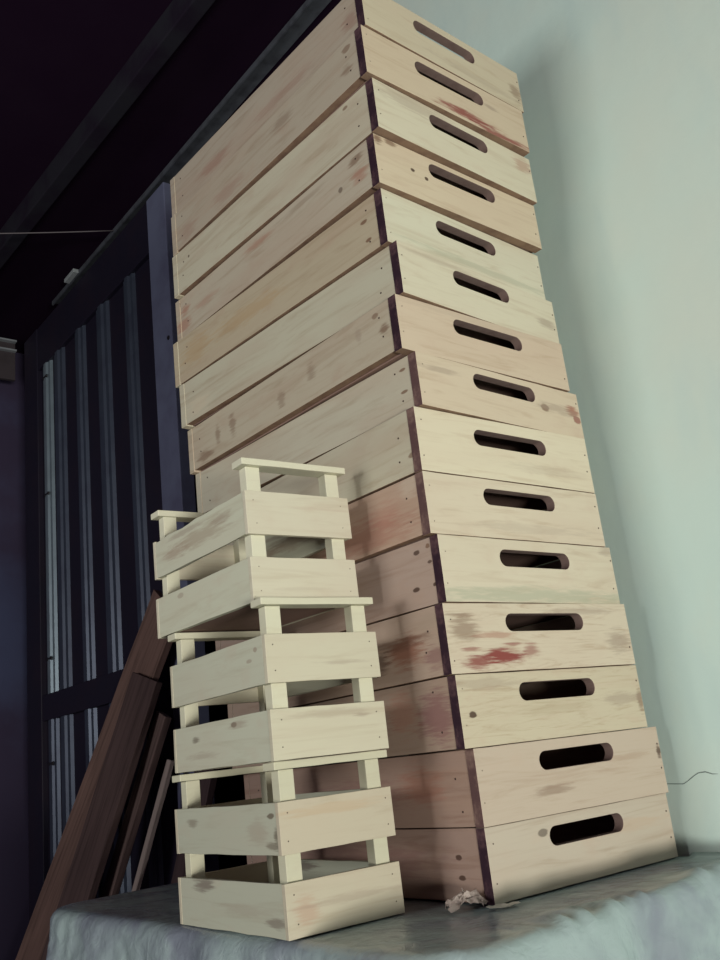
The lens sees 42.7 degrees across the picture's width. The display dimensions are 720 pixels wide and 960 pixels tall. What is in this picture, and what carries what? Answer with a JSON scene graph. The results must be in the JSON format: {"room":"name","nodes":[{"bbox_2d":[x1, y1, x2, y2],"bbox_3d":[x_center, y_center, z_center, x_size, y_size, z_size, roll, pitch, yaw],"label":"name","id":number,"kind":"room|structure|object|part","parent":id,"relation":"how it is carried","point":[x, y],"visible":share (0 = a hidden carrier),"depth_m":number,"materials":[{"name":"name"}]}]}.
{"room":"storage shed","nodes":[
{"label":"storage shed","id":0,"kind":"room"},
{"bbox_2d":[0,353,28,959],"bbox_3d":[-3.218,0.643,2.813,4.950,3.030,0.150,7,-21,-38],"label":"wall","id":1,"kind":"structure","parent":0,"point":[14,837],"depth_m":4.04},
{"bbox_2d":[0,337,16,381],"bbox_3d":[-2.645,-0.649,3.567,2.535,0.193,0.202,7,-21,-38],"label":"lintel beam","id":2,"kind":"structure","parent":1,"relation":"attached to","point":[7,346],"depth_m":4.27,"materials":[{"name":"grey metal"}]},
{"bbox_2d":[0,0,340,353],"bbox_3d":[-1.575,-1.516,1.743,5.800,0.100,5.600,7,-21,-38],"label":"ceiling","id":3,"kind":"structure","parent":0,"point":[58,58],"depth_m":2.92,"materials":[{"name":"black"}]},
{"bbox_2d":[0,0,215,268],"bbox_3d":[-0.727,-1.190,2.824,0.050,0.088,3.942,8,-22,-40],"label":"ceiling beam","id":4,"kind":"structure","parent":3,"relation":"attached to","point":[180,17],"depth_m":2.88,"materials":[{"name":"grey metal"}]},
{"bbox_2d":[52,0,330,304],"bbox_3d":[-0.425,-1.183,2.910,0.080,0.018,2.900,7,-21,-38],"label":"beam","id":5,"kind":"structure","parent":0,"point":[307,13],"depth_m":2.94,"materials":[{"name":"grey metal"}]},
{"bbox_2d":[0,230,113,233],"bbox_3d":[-1.498,-0.844,3.112,1.346,0.290,0.004,3,-19,-30],"label":"wire","id":6,"kind":"object","parent":5,"relation":"attached to","point":[99,230],"visible":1,"depth_m":3.37,"materials":[{"name":"grey"}]},
{"bbox_2d":[24,182,218,921],"bbox_3d":[-0.936,0.551,3.328,0.053,2.910,1.405,7,-21,-38],"label":"gate","id":7,"kind":"object","parent":5,"relation":"hanging from","point":[107,449],"visible":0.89,"depth_m":3.41,"materials":[{"name":"metal"}]},
{"bbox_3d":[-1.079,-0.740,3.707,0.044,0.205,1.110,7,-21,-38],"label":"rail","id":8,"kind":"part","parent":7,"relation":"part of","materials":[{"name":"metal"}]},
{"bbox_3d":[-0.904,0.747,3.259,0.044,0.100,1.110,7,-21,-38],"label":"rail","id":9,"kind":"part","parent":7,"relation":"part of","materials":[{"name":"metal"}]},
{"bbox_3d":[-0.963,0.579,3.359,0.006,2.840,1.250,7,-21,-38],"label":"sheet panel","id":10,"kind":"part","parent":7,"relation":"part of","materials":[{"name":"paint"}]},
{"bbox_2d":[194,475,391,869],"bbox_3d":[-0.431,0.490,3.396,0.100,3.030,3.400,7,-21,-38],"label":"wall","id":11,"kind":"structure","parent":0,"point":[228,788],"depth_m":3.27,"materials":[{"name":"black"}]},
{"bbox_2d":[393,0,719,855],"bbox_3d":[1.155,-0.414,1.007,0.149,3.030,3.020,7,-21,-38],"label":"wall","id":12,"kind":"structure","parent":0,"point":[620,99],"depth_m":1.68,"materials":[{"name":"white paint"}]},
{"bbox_3d":[-0.428,1.081,-0.107,5.800,0.100,8.200,7,-21,-38],"label":"floor","id":13,"kind":"structure","parent":0,"visible":0},
{"bbox_2d":[15,590,172,959],"bbox_3d":[-0.914,1.191,2.938,1.189,1.542,0.083,-19,-20,35],"label":"plank","id":14,"kind":"object","parent":13,"relation":"on","point":[148,655],"visible":0.56,"depth_m":2.94,"materials":[{"name":"brown wood"}]},
{"bbox_2d":[41,672,162,959],"bbox_3d":[-0.816,1.219,2.631,0.643,1.289,0.152,-9,-17,8],"label":"plank","id":15,"kind":"object","parent":13,"relation":"on","point":[114,782],"visible":0.87,"depth_m":2.68,"materials":[{"name":"brown wood"}]},
{"bbox_2d":[100,711,171,897],"bbox_3d":[-0.742,1.277,2.621,0.570,1.158,0.056,-13,-18,20],"label":"plank","id":16,"kind":"object","parent":13,"relation":"on","point":[134,811],"visible":0.78,"depth_m":2.65,"materials":[{"name":"brown wood"}]},
{"bbox_2d":[131,759,174,891],"bbox_3d":[-0.661,1.306,2.505,0.371,1.017,0.030,-6,-17,-2],"label":"plank","id":17,"kind":"object","parent":13,"relation":"on","point":[166,776],"visible":0.72,"depth_m":2.60,"materials":[{"name":"brown wood"}]},
{"bbox_2d":[171,768,218,883],"bbox_3d":[-0.512,1.254,2.505,0.477,1.083,0.058,-16,-19,28],"label":"plank","id":18,"kind":"object","parent":13,"relation":"on","point":[207,786],"visible":0.08,"depth_m":2.52,"materials":[{"name":"brown wood"}]},
{"bbox_3d":[0.057,1.066,1.507,0.656,0.744,1.091,7,-21,-38],"label":"work table","id":19,"kind":"object","parent":13,"relation":"on","visible":0},
{"bbox_2d":[46,852,719,959],"bbox_3d":[-0.005,1.048,1.459,0.812,0.776,1.406,7,-21,-38],"label":"tablecloth","id":20,"kind":"object","parent":19,"relation":"on","point":[669,909],"visible":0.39,"depth_m":1.21,"materials":[{"name":"grey fabric"}]},
{"bbox_2d":[172,749,404,940],"bbox_3d":[-0.119,0.535,1.373,0.190,0.218,0.325,6,-21,-35],"label":"crate","id":21,"kind":"object","parent":20,"relation":"on","point":[287,896],"visible":1,"depth_m":1.27,"materials":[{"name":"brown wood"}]},
{"bbox_3d":[-0.259,0.578,1.439,0.024,0.207,0.019,6,-21,-35],"label":"corner post","id":22,"kind":"part","parent":21,"relation":"part of","materials":[{"name":"beige wood"}]},
{"bbox_3d":[-0.142,0.590,1.522,0.024,0.207,0.019,6,-21,-35],"label":"corner post","id":23,"kind":"part","parent":21,"relation":"part of","materials":[{"name":"beige wood"}]},
{"bbox_2d":[168,597,388,772],"bbox_3d":[-0.137,0.320,1.416,0.190,0.218,0.325,5,-20,-34],"label":"crate","id":24,"kind":"object","parent":21,"relation":"on","point":[268,668],"visible":0.99,"depth_m":1.31,"materials":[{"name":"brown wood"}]},
{"bbox_3d":[-0.276,0.362,1.485,0.024,0.207,0.019,5,-20,-34],"label":"corner post","id":25,"kind":"part","parent":24,"relation":"part of","materials":[{"name":"beige wood"}]},
{"bbox_2d":[151,457,358,638],"bbox_3d":[-0.183,0.124,1.516,0.190,0.218,0.325,6,-20,-36],"label":"crate","id":26,"kind":"object","parent":24,"relation":"on","point":[272,535],"visible":0.88,"depth_m":1.42,"materials":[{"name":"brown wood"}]},
{"bbox_3d":[-0.325,0.166,1.581,0.024,0.207,0.019,6,-20,-36],"label":"corner post","id":27,"kind":"part","parent":26,"relation":"part of","materials":[{"name":"beige wood"}]},
{"bbox_3d":[-0.209,0.177,1.666,0.024,0.207,0.019,6,-20,-36],"label":"corner post","id":28,"kind":"part","parent":26,"relation":"part of","materials":[{"name":"beige wood"}]},
{"bbox_3d":[-0.156,0.082,1.364,0.024,0.207,0.019,6,-20,-36],"label":"corner post","id":29,"kind":"part","parent":26,"relation":"part of","materials":[{"name":"beige wood"}]},
{"bbox_3d":[-0.041,0.093,1.450,0.024,0.207,0.019,6,-20,-36],"label":"corner post","id":30,"kind":"part","parent":26,"relation":"part of","materials":[{"name":"beige wood"}]},
{"bbox_3d":[-0.157,0.372,1.567,0.024,0.207,0.019,5,-20,-34],"label":"corner post","id":31,"kind":"part","parent":24,"relation":"part of","materials":[{"name":"beige wood"}]},
{"bbox_3d":[-0.116,0.277,1.263,0.024,0.207,0.019,5,-20,-34],"label":"corner post","id":32,"kind":"part","parent":24,"relation":"part of","materials":[{"name":"beige wood"}]},
{"bbox_3d":[0.002,0.287,1.344,0.024,0.207,0.019,5,-20,-34],"label":"corner post","id":33,"kind":"part","parent":24,"relation":"part of","materials":[{"name":"beige wood"}]},
{"bbox_3d":[-0.094,0.492,1.220,0.024,0.207,0.019,6,-21,-35],"label":"corner post","id":34,"kind":"part","parent":21,"relation":"part of","materials":[{"name":"beige wood"}]},
{"bbox_3d":[0.023,0.503,1.304,0.024,0.207,0.019,6,-21,-35],"label":"corner post","id":35,"kind":"part","parent":21,"relation":"part of","materials":[{"name":"beige wood"}]},
{"bbox_2d":[247,793,677,904],"bbox_3d":[0.147,0.644,1.633,0.418,0.099,0.666,6,-21,-37],"label":"wooden box","id":36,"kind":"object","parent":20,"relation":"on","point":[507,862],"visible":0.48,"depth_m":1.36,"materials":[{"name":"beige wood"}]},
{"bbox_3d":[-0.044,0.740,1.877,0.418,0.099,0.018,6,-21,-37],"label":"panel","id":37,"kind":"part","parent":36,"relation":"part of","materials":[{"name":"beige wood"}]},
{"bbox_3d":[-0.013,0.627,1.514,0.015,0.098,0.629,6,-21,-37],"label":"panel","id":38,"kind":"part","parent":36,"relation":"part of","materials":[{"name":"beige wood"}]},
{"bbox_2d":[244,727,668,827],"bbox_3d":[0.140,0.544,1.658,0.418,0.106,0.666,6,-21,-36],"label":"wooden box","id":39,"kind":"object","parent":36,"relation":"on","point":[487,786],"visible":0.77,"depth_m":1.39,"materials":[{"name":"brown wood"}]},
{"bbox_3d":[-0.049,0.640,1.903,0.418,0.106,0.018,6,-21,-36],"label":"panel","id":40,"kind":"part","parent":39,"relation":"part of","materials":[{"name":"beige wood"}]},
{"bbox_3d":[-0.021,0.528,1.540,0.015,0.105,0.629,6,-21,-36],"label":"panel","id":41,"kind":"part","parent":39,"relation":"part of","materials":[{"name":"beige wood"}]},
{"bbox_2d":[232,665,647,768],"bbox_3d":[0.111,0.443,1.676,0.418,0.102,0.666,6,-21,-37],"label":"wooden box","id":42,"kind":"object","parent":39,"relation":"on","point":[463,711],"visible":0.62,"depth_m":1.39,"materials":[{"name":"beige wood"}]},
{"bbox_3d":[-0.049,0.426,1.557,0.015,0.102,0.629,6,-21,-37],"label":"panel","id":43,"kind":"part","parent":42,"relation":"part of","materials":[{"name":"beige wood"}]},
{"bbox_2d":[227,603,634,718],"bbox_3d":[0.098,0.343,1.700,0.418,0.103,0.666,6,-21,-36],"label":"wooden box","id":44,"kind":"object","parent":42,"relation":"on","point":[441,640],"visible":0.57,"depth_m":1.42,"materials":[{"name":"beige wood"}]},
{"bbox_3d":[-0.092,0.439,1.944,0.418,0.103,0.018,6,-21,-36],"label":"panel","id":45,"kind":"part","parent":44,"relation":"part of","materials":[{"name":"beige wood"}]},
{"bbox_3d":[-0.063,0.326,1.581,0.015,0.102,0.629,6,-21,-36],"label":"panel","id":46,"kind":"part","parent":44,"relation":"part of","materials":[{"name":"beige wood"}]},
{"bbox_2d":[215,534,619,650],"bbox_3d":[0.078,0.245,1.726,0.418,0.102,0.666,7,-21,-38],"label":"wooden box","id":47,"kind":"object","parent":44,"relation":"on","point":[436,569],"visible":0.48,"depth_m":1.45,"materials":[{"name":"beige wood"}]},
{"bbox_3d":[-0.121,0.340,1.963,0.418,0.102,0.018,7,-21,-38],"label":"panel","id":48,"kind":"part","parent":47,"relation":"part of","materials":[{"name":"beige wood"}]},
{"bbox_3d":[-0.078,0.226,1.602,0.015,0.101,0.629,7,-21,-38],"label":"panel","id":49,"kind":"part","parent":47,"relation":"part of","materials":[{"name":"beige wood"}]},
{"bbox_2d":[306,471,604,567],"bbox_3d":[0.059,0.149,1.749,0.418,0.098,0.666,7,-21,-38],"label":"wooden box","id":50,"kind":"object","parent":47,"relation":"on","point":[425,504],"visible":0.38,"depth_m":1.47,"materials":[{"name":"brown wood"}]},
{"bbox_3d":[-0.098,0.130,1.627,0.015,0.096,0.629,7,-21,-38],"label":"panel","id":51,"kind":"part","parent":50,"relation":"part of","materials":[{"name":"beige wood"}]},
{"bbox_2d":[228,406,594,544],"bbox_3d":[0.047,0.052,1.777,0.418,0.104,0.666,7,-21,-38],"label":"wooden box","id":52,"kind":"object","parent":50,"relation":"on","point":[415,440],"visible":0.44,"depth_m":1.51,"materials":[{"name":"brown wood"}]},
{"bbox_3d":[-0.110,0.033,1.654,0.015,0.102,0.629,7,-21,-38],"label":"panel","id":53,"kind":"part","parent":52,"relation":"part of","materials":[{"name":"beige wood"}]},
{"bbox_2d":[196,351,583,512],"bbox_3d":[0.035,-0.042,1.802,0.418,0.091,0.666,8,-22,-40],"label":"wooden box","id":54,"kind":"object","parent":52,"relation":"on","point":[418,379],"visible":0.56,"depth_m":1.58,"materials":[{"name":"brown wood"}]},
{"bbox_3d":[-0.174,0.052,2.032,0.418,0.091,0.018,8,-22,-40],"label":"panel","id":55,"kind":"part","parent":54,"relation":"part of","materials":[{"name":"beige wood"}]},
{"bbox_3d":[-0.117,-0.064,1.674,0.015,0.089,0.629,8,-22,-40],"label":"panel","id":56,"kind":"part","parent":54,"relation":"part of","materials":[{"name":"beige wood"}]},
{"bbox_2d":[188,294,569,474],"bbox_3d":[0.012,-0.133,1.819,0.418,0.096,0.666,7,-22,-39],"label":"wooden box","id":57,"kind":"object","parent":54,"relation":"on","point":[399,326],"visible":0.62,"depth_m":1.60,"materials":[{"name":"beige wood"}]},
{"bbox_3d":[-0.192,-0.039,2.052,0.418,0.096,0.018,7,-22,-39],"label":"panel","id":58,"kind":"part","parent":57,"relation":"part of","materials":[{"name":"beige wood"}]},
{"bbox_3d":[-0.143,-0.155,1.693,0.015,0.092,0.629,7,-22,-39],"label":"panel","id":59,"kind":"part","parent":57,"relation":"part of","materials":[{"name":"beige wood"}]},
{"bbox_2d":[179,240,559,429],"bbox_3d":[-0.002,-0.225,1.844,0.418,0.095,0.666,9,-22,-42],"label":"wooden box","id":60,"kind":"object","parent":57,"relation":"on","point":[402,269],"visible":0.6,"depth_m":1.64,"materials":[{"name":"beige wood"}]},
{"bbox_3d":[-0.217,-0.132,2.068,0.418,0.095,0.018,9,-22,-42],"label":"panel","id":61,"kind":"part","parent":60,"relation":"part of","materials":[{"name":"beige wood"}]},
{"bbox_3d":[-0.151,-0.248,1.712,0.015,0.093,0.629,9,-22,-42],"label":"panel","id":62,"kind":"part","parent":60,"relation":"part of","materials":[{"name":"beige wood"}]},
{"bbox_2d":[173,188,545,387],"bbox_3d":[-0.023,-0.316,1.875,0.418,0.101,0.666,8,-22,-41],"label":"wooden box","id":63,"kind":"object","parent":60,"relation":"on","point":[385,217],"visible":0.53,"depth_m":1.66,"materials":[{"name":"beige wood"}]},
{"bbox_3d":[-0.235,-0.223,2.101,0.418,0.101,0.018,8,-22,-41],"label":"panel","id":64,"kind":"part","parent":63,"relation":"part of","materials":[{"name":"beige wood"}]},
{"bbox_3d":[-0.172,-0.339,1.743,0.015,0.100,0.629,8,-22,-41],"label":"panel","id":65,"kind":"part","parent":63,"relation":"part of","materials":[{"name":"beige wood"}]},
{"bbox_2d":[175,133,541,340],"bbox_3d":[-0.026,-0.415,1.891,0.418,0.096,0.666,8,-22,-40],"label":"wooden box","id":66,"kind":"object","parent":63,"relation":"on","point":[378,162],"visible":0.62,"depth_m":1.67,"materials":[{"name":"beige wood"}]},
{"bbox_3d":[-0.233,-0.321,2.122,0.418,0.096,0.018,8,-22,-40],"label":"panel","id":67,"kind":"part","parent":66,"relation":"part of","materials":[{"name":"beige wood"}]},
{"bbox_3d":[-0.179,-0.437,1.764,0.015,0.093,0.629,8,-22,-40],"label":"panel","id":68,"kind":"part","parent":66,"relation":"part of","materials":[{"name":"beige wood"}]},
{"bbox_2d":[172,78,536,299],"bbox_3d":[-0.033,-0.513,1.906,0.418,0.099,0.666,8,-22,-41],"label":"wooden box","id":69,"kind":"object","parent":66,"relation":"on","point":[377,108],"visible":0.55,"depth_m":1.69,"materials":[{"name":"beige wood"}]},
{"bbox_3d":[-0.243,-0.419,2.134,0.418,0.099,0.018,8,-22,-41],"label":"panel","id":70,"kind":"part","parent":69,"relation":"part of","materials":[{"name":"beige wood"}]},
{"bbox_3d":[-0.184,-0.535,1.776,0.015,0.098,0.629,8,-22,-41],"label":"panel","id":71,"kind":"part","parent":69,"relation":"part of","materials":[{"name":"beige wood"}]},
{"bbox_2d":[171,25,529,255],"bbox_3d":[-0.043,-0.611,1.922,0.418,0.097,0.666,7,-22,-39],"label":"wooden box","id":72,"kind":"object","parent":69,"relation":"on","point":[366,54],"visible":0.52,"depth_m":1.70,"materials":[{"name":"beige wood"}]},
{"bbox_3d":[-0.248,-0.516,2.155,0.418,0.097,0.018,7,-22,-39],"label":"panel","id":73,"kind":"part","parent":72,"relation":"part of","materials":[{"name":"beige wood"}]},
{"bbox_3d":[-0.198,-0.632,1.796,0.015,0.094,0.629,7,-22,-39],"label":"panel","id":74,"kind":"part","parent":72,"relation":"part of","materials":[{"name":"beige wood"}]},
{"bbox_2d":[170,0,523,216],"bbox_3d":[-0.050,-0.702,1.951,0.418,0.094,0.666,8,-22,-40],"label":"wooden box","id":75,"kind":"object","parent":72,"relation":"on","point":[388,19],"visible":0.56,"depth_m":1.74,"materials":[{"name":"beige wood"}]},
{"bbox_3d":[-0.257,-0.608,2.182,0.418,0.094,0.018,8,-22,-40],"label":"panel","id":76,"kind":"part","parent":75,"relation":"part of","materials":[{"name":"beige wood"}]},
{"bbox_3d":[-0.202,-0.723,1.823,0.015,0.094,0.629,8,-22,-40],"label":"panel","id":77,"kind":"part","parent":75,"relation":"part of","materials":[{"name":"beige wood"}]},
{"bbox_3d":[0.157,-0.796,1.721,0.418,0.094,0.018,8,-22,-40],"label":"panel","id":78,"kind":"part","parent":75,"relation":"part of","materials":[{"name":"beige wood"}]},
{"bbox_3d":[0.161,-0.705,1.689,0.418,0.097,0.018,7,-22,-39],"label":"panel","id":79,"kind":"part","parent":72,"relation":"part of","materials":[{"name":"beige wood"}]},
{"bbox_3d":[0.177,-0.606,1.678,0.418,0.099,0.018,8,-22,-41],"label":"panel","id":80,"kind":"part","parent":69,"relation":"part of","materials":[{"name":"beige wood"}]},
{"bbox_3d":[0.180,-0.509,1.660,0.418,0.096,0.018,8,-22,-40],"label":"panel","id":81,"kind":"part","parent":66,"relation":"part of","materials":[{"name":"beige wood"}]},
{"bbox_3d":[0.190,-0.409,1.649,0.418,0.101,0.018,8,-22,-41],"label":"panel","id":82,"kind":"part","parent":63,"relation":"part of","materials":[{"name":"beige wood"}]},
{"bbox_3d":[0.212,-0.317,1.620,0.418,0.095,0.018,9,-22,-42],"label":"panel","id":83,"kind":"part","parent":60,"relation":"part of","materials":[{"name":"beige wood"}]},
{"bbox_3d":[0.215,-0.227,1.585,0.418,0.096,0.018,7,-22,-39],"label":"panel","id":84,"kind":"part","parent":57,"relation":"part of","materials":[{"name":"beige wood"}]},
{"bbox_3d":[0.244,-0.135,1.573,0.418,0.091,0.018,8,-22,-40],"label":"panel","id":85,"kind":"part","parent":54,"relation":"part of","materials":[{"name":"beige wood"}]},
{"bbox_3d":[0.246,-0.043,1.540,0.418,0.104,0.018,7,-21,-38],"label":"panel","id":86,"kind":"part","parent":52,"relation":"part of","materials":[{"name":"beige wood"}]},
{"bbox_3d":[0.257,0.054,1.511,0.418,0.098,0.018,7,-21,-38],"label":"panel","id":87,"kind":"part","parent":50,"relation":"part of","materials":[{"name":"beige wood"}]},
{"bbox_3d":[0.216,0.167,1.873,0.015,0.096,0.629,7,-21,-38],"label":"panel","id":88,"kind":"part","parent":50,"relation":"part of","materials":[{"name":"beige wood"}]},
{"bbox_3d":[0.278,0.151,1.489,0.418,0.102,0.018,7,-21,-38],"label":"panel","id":89,"kind":"part","parent":47,"relation":"part of","materials":[{"name":"beige wood"}]},
{"bbox_3d":[0.234,0.264,1.850,0.015,0.101,0.629,7,-21,-38],"label":"panel","id":90,"kind":"part","parent":47,"relation":"part of","materials":[{"name":"beige wood"}]},
{"bbox_3d":[0.288,0.247,1.456,0.418,0.103,0.018,6,-21,-36],"label":"panel","id":91,"kind":"part","parent":44,"relation":"part of","materials":[{"name":"beige wood"}]},
{"bbox_3d":[0.259,0.360,1.818,0.015,0.102,0.629,6,-21,-36],"label":"panel","id":92,"kind":"part","parent":44,"relation":"part of","materials":[{"name":"beige wood"}]},
{"bbox_3d":[0.303,0.348,1.434,0.418,0.102,0.018,6,-21,-37],"label":"panel","id":93,"kind":"part","parent":42,"relation":"part of","materials":[{"name":"beige wood"}]},
{"bbox_3d":[0.271,0.460,1.796,0.015,0.102,0.629,6,-21,-37],"label":"panel","id":94,"kind":"part","parent":42,"relation":"part of","materials":[{"name":"beige wood"}]},
{"bbox_3d":[0.301,0.560,1.776,0.015,0.104,0.629,6,-21,-36],"label":"panel","id":95,"kind":"part","parent":39,"relation":"part of","materials":[{"name":"beige wood"}]},
{"bbox_3d":[0.328,0.449,1.413,0.418,0.106,0.018,6,-21,-36],"label":"panel","id":96,"kind":"part","parent":39,"relation":"part of","materials":[{"name":"beige wood"}]},
{"bbox_3d":[0.307,0.661,1.753,0.015,0.098,0.629,6,-21,-37],"label":"panel","id":97,"kind":"part","parent":36,"relation":"part of","materials":[{"name":"beige wood"}]},
{"bbox_3d":[0.339,0.549,1.391,0.418,0.099,0.018,6,-21,-37],"label":"panel","id":98,"kind":"part","parent":36,"relation":"part of","materials":[{"name":"beige wood"}]},
{"bbox_2d":[445,889,487,912],"bbox_3d":[0.142,0.569,1.254,0.058,0.025,0.048,-3,-17,-11],"label":"paper scrap","id":99,"kind":"object","parent":20,"relation":"on","point":[471,897],"visible":1,"depth_m":1.24,"materials":[{"name":"beige paper"}]},
{"bbox_2d":[487,901,520,908],"bbox_3d":[0.191,0.567,1.228,0.046,0.004,0.020,-1,-18,-19],"label":"flake","id":100,"kind":"object","parent":20,"relation":"on","point":[502,905],"visible":1,"depth_m":1.23,"materials":[{"name":"beige"}]}
]}

